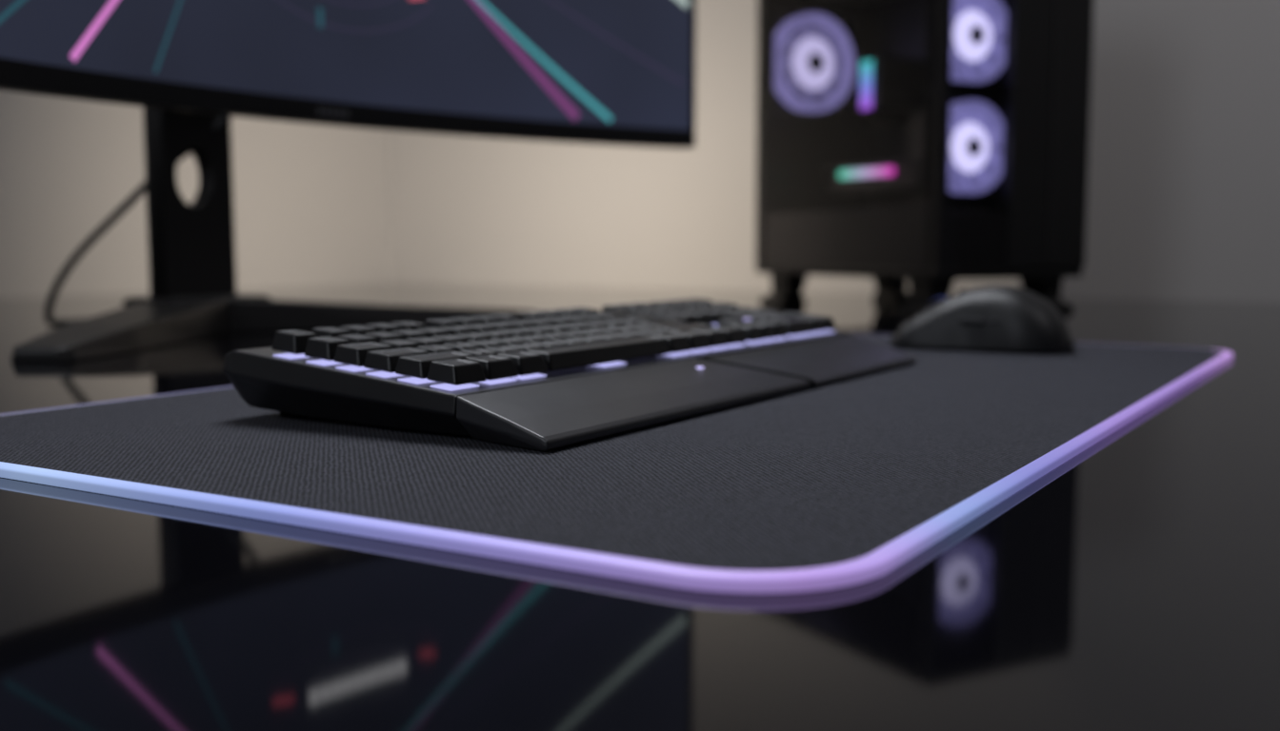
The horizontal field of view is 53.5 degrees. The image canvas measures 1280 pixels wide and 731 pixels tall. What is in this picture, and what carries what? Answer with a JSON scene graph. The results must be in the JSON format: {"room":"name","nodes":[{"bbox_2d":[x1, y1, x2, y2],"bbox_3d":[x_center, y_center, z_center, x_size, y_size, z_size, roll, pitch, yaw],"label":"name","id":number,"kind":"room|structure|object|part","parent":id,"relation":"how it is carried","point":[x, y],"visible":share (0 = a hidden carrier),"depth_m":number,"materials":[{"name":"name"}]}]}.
{"room":"gaming room","nodes":[
{"label":"gaming room","id":0,"kind":"room"},
{"bbox_2d":[0,90,390,299],"bbox_3d":[-1.657,-0.517,1.098,0.100,2.500,4.050,3,7,31],"label":"wall","id":1,"kind":"structure","parent":0,"point":[311,201],"depth_m":2.28,"materials":[{"name":"grey paint"}]},
{"bbox_2d":[387,0,1279,302],"bbox_3d":[1.149,-0.587,1.810,4.140,2.500,0.100,3,7,31],"label":"wall","id":2,"kind":"structure","parent":0,"point":[1183,203],"depth_m":2.34,"materials":[{"name":"grey paint"}]},
{"bbox_3d":[0.092,0.850,0.215,4.140,0.050,4.150,3,7,31],"label":"floor","id":3,"kind":"structure","parent":0,"visible":0},
{"bbox_2d":[0,282,1279,730],"bbox_3d":[-0.332,0.363,1.087,2.258,0.750,2.828,3,7,31],"label":"desk","id":4,"kind":"object","parent":3,"relation":"on","point":[1133,585],"visible":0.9,"depth_m":0.32,"materials":[{"name":"black glass"}]},
{"bbox_2d":[0,0,696,362],"bbox_3d":[-0.350,-0.340,1.209,0.320,0.625,0.962,4,7,37],"label":"monitor","id":5,"kind":"object","parent":4,"relation":"on","point":[612,72],"visible":0.98,"depth_m":1.24,"materials":[{"name":"black plastic"}]},
{"bbox_3d":[-0.452,-0.038,1.143,0.088,0.036,0.361,0,6,2],"label":"stand leg","id":6,"kind":"part","parent":5,"relation":"part of","materials":[{"name":"black metal"}]},
{"bbox_2d":[43,115,232,327],"bbox_3d":[-0.549,-0.244,1.389,0.204,0.401,0.374,-3,6,-31],"label":"cable","id":7,"kind":"object","parent":5,"relation":"attached to","point":[223,120],"visible":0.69,"depth_m":1.32,"materials":[{"name":"grey rubber"}]},
{"bbox_3d":[-0.303,-0.060,1.376,0.422,0.036,0.088,-4,7,-33],"label":"stand leg","id":8,"kind":"part","parent":5,"relation":"part of","materials":[{"name":"black metal"}]},
{"bbox_2d":[0,334,1233,593],"bbox_3d":[0.058,0.012,0.799,0.490,0.005,0.845,3,7,31],"label":"mouse pad","id":9,"kind":"object","parent":4,"relation":"on","point":[839,484],"visible":0.66,"depth_m":0.49,"materials":[{"name":"fabric"}]},
{"bbox_2d":[223,298,916,451],"bbox_3d":[-0.004,-0.009,0.763,0.195,0.043,0.452,3,7,31],"label":"keyboard","id":10,"kind":"object","parent":9,"relation":"on","point":[540,380],"visible":1,"depth_m":0.63,"materials":[{"name":"black plastic"}]},
{"bbox_3d":[0.072,-0.024,0.859,0.006,0.014,0.006,3,7,31],"label":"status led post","id":11,"kind":"part","parent":10,"relation":"part of","materials":[{"name":"purple"}]},
{"bbox_3d":[0.116,-0.003,0.819,0.048,0.019,0.235,3,7,31],"label":"palm rest panel","id":12,"kind":"part","parent":10,"relation":"part of","materials":[{"name":"grey plastic"}]},
{"bbox_2d":[890,285,1075,353],"bbox_3d":[0.278,-0.039,1.027,0.140,0.052,0.075,3,6,27],"label":"computer mouse","id":13,"kind":"object","parent":9,"relation":"on","point":[993,318],"visible":1,"depth_m":1.00,"materials":[{"name":"black plastic"}]},
{"bbox_2d":[755,0,1094,315],"bbox_3d":[0.381,-0.317,1.771,0.258,0.470,0.406,-3,6,-29],"label":"computer tower","id":14,"kind":"object","parent":4,"relation":"on","point":[931,144],"visible":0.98,"depth_m":1.65,"materials":[{"name":"black metal"}]},
{"bbox_3d":[0.182,-0.350,1.879,0.008,0.401,0.012,-3,6,-29],"label":"frame post","id":15,"kind":"part","parent":14,"relation":"part of","materials":[{"name":"black metal"}]},
{"bbox_3d":[0.190,-0.447,1.859,0.003,0.145,0.020,-3,6,-29],"label":"frame","id":16,"kind":"part","parent":14,"relation":"part of","materials":[{"name":"black plastic"}]},
{"bbox_3d":[0.255,-0.377,1.902,0.151,0.003,0.020,-3,6,-29],"label":"frame","id":17,"kind":"part","parent":14,"relation":"part of","materials":[{"name":"black plastic"}]},
{"bbox_3d":[0.255,-0.524,1.888,0.151,0.003,0.020,-3,6,-29],"label":"frame","id":18,"kind":"part","parent":14,"relation":"part of","materials":[{"name":"black plastic"}]},
{"bbox_2d":[780,20,843,105],"bbox_3d":[0.254,-0.451,1.897,0.127,0.127,0.001,-3,6,-29],"label":"fan","id":19,"kind":"object","parent":14,"relation":"attached to","point":[816,95],"depth_m":1.90,"materials":[{"name":"purple plastic"}]},
{"bbox_3d":[0.284,-0.356,1.944,0.250,0.401,0.004,-3,6,-29],"label":"panel","id":20,"kind":"part","parent":14,"relation":"part of","materials":[{"name":"black glass"}]},
{"bbox_3d":[0.320,-0.454,1.930,0.003,0.145,0.020,-3,6,-29],"label":"frame","id":21,"kind":"part","parent":14,"relation":"part of","materials":[{"name":"black plastic"}]},
{"bbox_3d":[0.379,-0.545,1.751,0.250,0.012,0.400,-3,6,-29],"label":"panel","id":22,"kind":"part","parent":14,"relation":"part of","materials":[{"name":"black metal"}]},
{"bbox_2d":[860,60,873,109],"bbox_3d":[0.326,-0.404,1.826,0.006,0.068,0.022,-3,6,-29],"label":"light","id":23,"kind":"object","parent":14,"relation":"attached to","point":[866,67],"depth_m":1.82,"materials":[{"name":"multicoloured plastic"}]},
{"bbox_2d":[839,166,894,179],"bbox_3d":[0.324,-0.277,1.821,0.005,0.012,0.120,-3,6,-29],"label":"light","id":24,"kind":"object","parent":14,"relation":"on","point":[845,172],"depth_m":1.82,"materials":[{"name":"multicoloured plastic"}]},
{"bbox_3d":[0.379,-0.134,1.791,0.250,0.012,0.400,-3,6,-29],"label":"panel","id":25,"kind":"part","parent":14,"relation":"part of","materials":[{"name":"black metal"}]},
{"bbox_3d":[0.357,-0.271,1.564,0.003,0.116,0.020,-3,6,-28],"label":"frame","id":26,"kind":"part","parent":14,"relation":"part of","materials":[{"name":"black metal"}]},
{"bbox_3d":[0.357,-0.407,1.551,0.003,0.116,0.020,-3,6,-28],"label":"frame","id":27,"kind":"part","parent":14,"relation":"part of","materials":[{"name":"black metal"}]},
{"bbox_3d":[0.369,-0.318,1.546,0.014,0.401,0.014,-3,6,-29],"label":"frame post","id":28,"kind":"part","parent":14,"relation":"part of","materials":[{"name":"black metal"}]},
{"bbox_3d":[0.409,-0.214,1.599,0.122,0.003,0.020,-3,6,-29],"label":"frame","id":29,"kind":"part","parent":14,"relation":"part of","materials":[{"name":"black plastic"}]},
{"bbox_3d":[0.409,-0.333,1.587,0.122,0.003,0.020,-3,6,-29],"label":"frame","id":30,"kind":"part","parent":14,"relation":"part of","materials":[{"name":"black plastic"}]},
{"bbox_3d":[0.409,-0.351,1.585,0.122,0.003,0.020,-3,6,-29],"label":"frame","id":31,"kind":"part","parent":14,"relation":"part of","materials":[{"name":"black plastic"}]},
{"bbox_2d":[948,106,995,188],"bbox_3d":[0.409,-0.274,1.595,0.102,0.102,0.001,-3,6,-29],"label":"fan","id":32,"kind":"object","parent":14,"relation":"attached to","point":[956,173],"depth_m":1.60,"materials":[{"name":"purple plastic"}]},
{"bbox_2d":[951,0,998,77],"bbox_3d":[0.409,-0.410,1.581,0.102,0.102,0.001,-3,6,-29],"label":"fan","id":33,"kind":"object","parent":14,"relation":"attached to","point":[974,67],"depth_m":1.59,"materials":[{"name":"purple plastic"}]},
{"bbox_3d":[0.418,-0.156,1.588,0.098,0.071,0.012,-3,6,-29],"label":"panel","id":34,"kind":"part","parent":14,"relation":"part of","materials":[{"name":"black metal"}]},
{"bbox_3d":[0.462,-0.276,1.621,0.003,0.116,0.020,-3,6,-29],"label":"frame","id":35,"kind":"part","parent":14,"relation":"part of","materials":[{"name":"black plastic"}]},
{"bbox_3d":[0.462,-0.412,1.608,0.003,0.116,0.020,-3,6,-29],"label":"frame","id":36,"kind":"part","parent":14,"relation":"part of","materials":[{"name":"black plastic"}]}
]}

